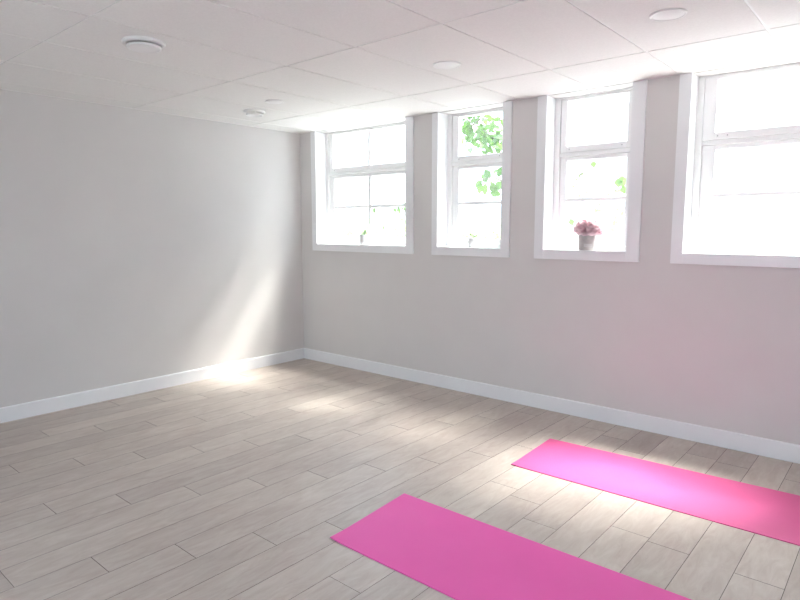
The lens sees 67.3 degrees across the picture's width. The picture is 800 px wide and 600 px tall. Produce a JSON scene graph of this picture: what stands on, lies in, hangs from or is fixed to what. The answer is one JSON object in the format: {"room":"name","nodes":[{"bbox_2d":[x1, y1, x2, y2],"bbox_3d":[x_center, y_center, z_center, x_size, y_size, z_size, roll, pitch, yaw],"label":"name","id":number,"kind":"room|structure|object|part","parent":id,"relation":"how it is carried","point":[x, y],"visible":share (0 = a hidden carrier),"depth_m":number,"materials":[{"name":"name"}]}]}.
{"room":"exercise studio","nodes":[
{"label":"exercise studio","id":0,"kind":"room"},
{"bbox_2d":[0,89,303,407],"bbox_3d":[-3.453,-0.322,4.207,0.300,3.100,6.900,6,9,40],"label":"wall","id":1,"kind":"structure","parent":0,"point":[135,245],"depth_m":5.28,"materials":[{"name":"white paint"}]},
{"bbox_2d":[0,348,303,422],"bbox_3d":[-3.239,0.908,4.363,0.014,0.118,6.586,6,9,40],"label":"baseboard","id":2,"kind":"structure","parent":1,"relation":"attached to","point":[39,407],"depth_m":5.38,"materials":[{"name":"white paint"}]},
{"bbox_2d":[0,358,799,599],"bbox_3d":[-0.506,1.369,2.069,7.200,0.250,6.600,6,9,40],"label":"floor","id":3,"kind":"structure","parent":0,"point":[235,486],"depth_m":3.41,"materials":[{"name":"brown wood"}]},
{"bbox_2d":[330,493,690,599],"bbox_3d":[0.503,1.176,2.565,1.776,0.011,0.612,6,9,40],"label":"yoga mat","id":4,"kind":"object","parent":3,"relation":"on","point":[458,556],"visible":1,"depth_m":2.69,"materials":[{"name":"plastic"}]},
{"bbox_2d":[511,438,799,545],"bbox_3d":[1.555,1.067,3.470,1.758,0.007,0.657,6,9,40],"label":"yoga mat","id":5,"kind":"object","parent":3,"relation":"on","point":[767,512],"visible":1,"depth_m":3.42,"materials":[{"name":"pink plastic"}]},
{"bbox_2d":[0,0,799,132],"bbox_3d":[-0.510,-1.407,1.732,7.200,0.356,6.600,6,9,40],"label":"ceiling","id":6,"kind":"structure","parent":0,"point":[331,63],"depth_m":3.47,"materials":[{"name":"tile"}]},
{"bbox_2d":[121,35,165,52],"bbox_3d":[-1.406,-1.398,3.303,0.224,0.040,0.224,6,9,40],"label":"ceiling vent","id":7,"kind":"object","parent":6,"relation":"in","point":[142,44],"visible":1,"depth_m":3.27,"materials":[{"name":"white plastic"}]},
{"bbox_2d":[243,109,264,116],"bbox_3d":[-1.280,-1.639,5.288,0.190,0.040,0.190,6,9,40],"label":"ceiling vent","id":8,"kind":"object","parent":6,"relation":"in","point":[249,112],"visible":1,"depth_m":5.24,"materials":[{"name":"white plastic"}]},
{"bbox_2d":[265,99,283,103],"bbox_3d":[-1.014,-1.605,4.870,0.150,0.008,0.150,6,9,40],"label":"recessed light","id":9,"kind":"object","parent":6,"relation":"in","point":[271,101],"visible":1,"depth_m":4.84,"materials":[{"name":"white plastic"}]},
{"bbox_2d":[267,101,282,103],"bbox_3d":[-1.014,-1.602,4.870,0.126,0.001,0.126,6,9,40],"label":"diffuser","id":10,"kind":"object","parent":9,"relation":"attached to","point":[270,102],"depth_m":4.88,"materials":[{"name":"white plastic"}]},
{"bbox_2d":[433,61,460,68],"bbox_3d":[0.293,-1.474,3.774,0.176,0.008,0.176,6,9,40],"label":"recessed light","id":11,"kind":"object","parent":6,"relation":"in","point":[441,64],"visible":1,"depth_m":3.76,"materials":[{"name":"white plastic"}]},
{"bbox_2d":[435,63,457,68],"bbox_3d":[0.293,-1.471,3.775,0.148,0.001,0.148,6,9,40],"label":"diffuser","id":12,"kind":"object","parent":11,"relation":"attached to","point":[437,65],"depth_m":3.77,"materials":[{"name":"white plastic"}]},
{"bbox_2d":[649,8,687,21],"bbox_3d":[1.287,-1.367,2.885,0.168,0.008,0.168,6,9,40],"label":"recessed light","id":13,"kind":"object","parent":6,"relation":"in","point":[670,14],"visible":1,"depth_m":2.87,"materials":[{"name":"white plastic"}]},
{"bbox_2d":[652,11,683,20],"bbox_3d":[1.287,-1.365,2.886,0.141,0.001,0.141,6,9,40],"label":"diffuser","id":14,"kind":"object","parent":13,"relation":"attached to","point":[658,15],"depth_m":2.88,"materials":[{"name":"white plastic"}]},
{"bbox_2d":[300,56,799,444],"bbox_3d":[1.711,-0.360,4.467,7.800,3.100,0.220,6,9,40],"label":"wall","id":15,"kind":"structure","parent":0,"point":[713,346],"depth_m":4.67,"materials":[{"name":"white paint"}]},
{"bbox_2d":[310,116,413,253],"bbox_3d":[-0.347,-1.125,6.128,1.420,1.263,0.223,6,9,40],"label":"window","id":16,"kind":"structure","parent":15,"relation":"in","point":[325,174],"depth_m":6.33,"materials":[{"name":"white paint"}]},
{"bbox_3d":[-0.419,-0.526,6.129,1.252,0.074,0.018,6,9,40],"label":"apron casing","id":17,"kind":"part","parent":16,"relation":"part of","materials":[{"name":"white paint"}]},
{"bbox_3d":[-0.373,-0.564,6.178,1.272,0.012,0.156,6,9,40],"label":"sill","id":18,"kind":"part","parent":16,"relation":"part of","materials":[{"name":"white paint"}]},
{"bbox_2d":[359,229,369,244],"bbox_3d":[-0.360,-0.649,6.169,0.112,0.159,0.119,6,9,40],"label":"potted plant","id":19,"kind":"object","parent":16,"relation":"on","point":[364,239],"visible":1,"depth_m":6.13,"materials":[{"name":"green plant"}]},
{"bbox_3d":[-0.363,-0.620,6.171,0.108,0.100,0.108,6,9,40],"label":"pot","id":20,"kind":"part","parent":19,"relation":"part of","materials":[{"name":"white ceramic"}]},
{"bbox_3d":[-0.304,-1.170,6.188,1.274,1.188,0.070,6,9,40],"label":"frame","id":21,"kind":"part","parent":16,"relation":"part of","materials":[{"name":"white plastic"}]},
{"bbox_3d":[-0.305,-1.538,6.142,1.161,0.412,0.053,6,9,40],"label":"sash","id":22,"kind":"part","parent":16,"relation":"part of","materials":[{"name":"white plastic"}]},
{"bbox_3d":[-0.299,-0.957,6.219,1.164,0.693,0.045,6,9,40],"label":"sash","id":23,"kind":"part","parent":16,"relation":"part of","materials":[{"name":"white plastic"}]},
{"bbox_2d":[3,55,799,133],"bbox_3d":[-0.510,-1.238,1.752,7.200,0.014,6.600,6,9,40],"label":"trim","id":24,"kind":"structure","parent":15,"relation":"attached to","point":[799,55],"depth_m":4.64,"materials":[{"name":"silver metal"}]},
{"bbox_2d":[431,101,512,257],"bbox_3d":[0.667,-1.021,5.266,0.810,1.263,0.223,6,9,40],"label":"window","id":25,"kind":"structure","parent":15,"relation":"in","point":[448,162],"depth_m":5.40,"materials":[{"name":"white paint"}]},
{"bbox_3d":[0.594,-0.423,5.266,0.662,0.074,0.018,6,9,40],"label":"apron casing","id":26,"kind":"part","parent":25,"relation":"part of","materials":[{"name":"white paint"}]},
{"bbox_3d":[0.640,-0.461,5.316,0.682,0.012,0.156,6,9,40],"label":"sill","id":27,"kind":"part","parent":25,"relation":"part of","materials":[{"name":"white paint"}]},
{"bbox_2d":[468,233,477,246],"bbox_3d":[0.645,-0.532,5.310,0.094,0.132,0.085,6,9,40],"label":"potted plant","id":28,"kind":"object","parent":25,"relation":"on","point":[472,242],"visible":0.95,"depth_m":5.28,"materials":[{"name":"green plant"}]},
{"bbox_3d":[0.642,-0.508,5.316,0.084,0.082,0.084,6,9,40],"label":"pot","id":29,"kind":"part","parent":28,"relation":"part of","materials":[{"name":"white ceramic"}]},
{"bbox_3d":[0.710,-1.066,5.325,0.684,1.188,0.070,6,9,40],"label":"frame","id":30,"kind":"part","parent":25,"relation":"part of","materials":[{"name":"white plastic"}]},
{"bbox_3d":[0.715,-0.853,5.356,0.574,0.693,0.045,6,9,40],"label":"sash","id":31,"kind":"part","parent":25,"relation":"part of","materials":[{"name":"white plastic"}]},
{"bbox_3d":[0.708,-1.435,5.279,0.571,0.412,0.053,6,9,40],"label":"sash","id":32,"kind":"part","parent":25,"relation":"part of","materials":[{"name":"white plastic"}]},
{"bbox_2d":[304,348,799,463],"bbox_3d":[1.636,0.882,4.528,7.200,0.118,0.014,6,9,40],"label":"baseboard","id":33,"kind":"structure","parent":15,"relation":"attached to","point":[775,449],"depth_m":4.68,"materials":[{"name":"white paint"}]},
{"bbox_2d":[534,80,647,261],"bbox_3d":[1.465,-0.940,4.587,0.832,1.263,0.223,6,9,40],"label":"window","id":34,"kind":"structure","parent":15,"relation":"in","point":[554,153],"depth_m":4.68,"materials":[{"name":"white paint"}]},
{"bbox_3d":[1.439,-0.379,4.636,0.677,0.012,0.156,6,9,40],"label":"sill","id":35,"kind":"part","parent":34,"relation":"part of","materials":[{"name":"white paint"}]},
{"bbox_3d":[1.393,-0.341,4.586,0.657,0.074,0.018,6,9,40],"label":"apron casing","id":36,"kind":"part","parent":34,"relation":"part of","materials":[{"name":"white paint"}]},
{"bbox_2d":[572,215,603,249],"bbox_3d":[1.432,-0.515,4.600,0.195,0.265,0.205,-1,7,-9],"label":"flower pot","id":37,"kind":"object","parent":34,"relation":"on","point":[588,228],"visible":1,"depth_m":4.56,"materials":[{"name":"grey concrete"}]},
{"bbox_3d":[1.444,-0.441,4.621,0.142,0.114,0.142,6,9,40],"label":"pot","id":38,"kind":"part","parent":37,"relation":"part of","materials":[{"name":"grey concrete"}]},
{"bbox_3d":[1.509,-0.985,4.645,0.679,1.188,0.070,6,9,40],"label":"frame","id":39,"kind":"part","parent":34,"relation":"part of","materials":[{"name":"white plastic"}]},
{"bbox_3d":[1.514,-0.772,4.676,0.569,0.693,0.045,6,9,40],"label":"sash","id":40,"kind":"part","parent":34,"relation":"part of","materials":[{"name":"white plastic"}]},
{"bbox_3d":[1.507,-1.353,4.599,0.566,0.412,0.053,6,9,40],"label":"sash","id":41,"kind":"part","parent":34,"relation":"part of","materials":[{"name":"white plastic"}]},
{"bbox_2d":[670,62,799,267],"bbox_3d":[2.459,-0.839,3.740,1.358,1.263,0.223,6,9,40],"label":"window","id":42,"kind":"structure","parent":15,"relation":"in","point":[698,141],"depth_m":4.05,"materials":[{"name":"white paint"}]},
{"bbox_3d":[2.393,-0.829,3.663,1.358,1.263,0.018,6,9,40],"label":"casing","id":43,"kind":"part","parent":42,"relation":"part of","materials":[{"name":"white paint"}]},
{"bbox_3d":[2.393,-0.239,3.735,1.200,0.074,0.018,6,9,40],"label":"apron casing","id":44,"kind":"part","parent":42,"relation":"part of","materials":[{"name":"white paint"}]},
{"bbox_3d":[2.439,-0.277,3.785,1.220,0.012,0.156,6,9,40],"label":"sill","id":45,"kind":"part","parent":42,"relation":"part of","materials":[{"name":"white paint"}]},
{"bbox_3d":[2.514,-0.670,3.826,1.112,0.693,0.045,6,9,40],"label":"sash","id":46,"kind":"part","parent":42,"relation":"part of","materials":[{"name":"white plastic"}]},
{"bbox_3d":[2.502,-1.250,3.743,1.109,0.412,0.067,6,9,40],"label":"sash","id":47,"kind":"part","parent":42,"relation":"part of","materials":[{"name":"white plastic"}]},
{"label":"outside","id":48,"kind":"structure","parent":0,"visible":0},
{"bbox_3d":[2.948,-0.299,6.856,22.000,0.300,4.980,6,9,40],"label":"ground","id":49,"kind":"structure","parent":48,"visible":0},
{"bbox_2d":[373,203,404,236],"bbox_3d":[-0.023,-0.889,7.685,0.796,0.723,0.148,5,9,36],"label":"shrub","id":50,"kind":"object","parent":49,"relation":"on","point":[399,210],"visible":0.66,"depth_m":7.62,"materials":[{"name":"green plant"}]},
{"bbox_2d":[462,114,625,225],"bbox_3d":[2.182,-2.681,5.738,3.894,4.804,2.232,6,9,40],"label":"tree","id":51,"kind":"object","parent":49,"relation":"on","point":[482,135],"visible":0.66,"depth_m":6.47,"materials":[{"name":"green plant"}]},
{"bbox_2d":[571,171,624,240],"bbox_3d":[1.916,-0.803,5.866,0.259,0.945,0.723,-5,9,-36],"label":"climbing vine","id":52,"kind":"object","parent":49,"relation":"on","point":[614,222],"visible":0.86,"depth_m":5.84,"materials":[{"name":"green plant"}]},
{"bbox_2d":[567,70,799,249],"bbox_3d":[6.886,-2.669,7.253,9.100,4.300,5.420,6,9,40],"label":"sky","id":53,"kind":"structure","parent":49,"relation":"on","point":[767,100],"depth_m":6.65,"materials":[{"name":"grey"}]},
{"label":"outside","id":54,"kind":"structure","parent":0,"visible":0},
{"bbox_2d":[338,230,500,243],"bbox_3d":[11.922,-2.133,21.824,120.000,0.310,80.000,6,9,40],"label":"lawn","id":55,"kind":"structure","parent":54,"point":[374,230],"depth_m":34.92,"materials":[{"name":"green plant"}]},
{"bbox_2d":[338,213,500,239],"bbox_3d":[1.341,-1.925,16.398,9.207,0.858,1.068,6,9,40],"label":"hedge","id":56,"kind":"object","parent":55,"relation":"on","point":[349,230],"visible":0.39,"depth_m":17.37,"materials":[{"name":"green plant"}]}
]}

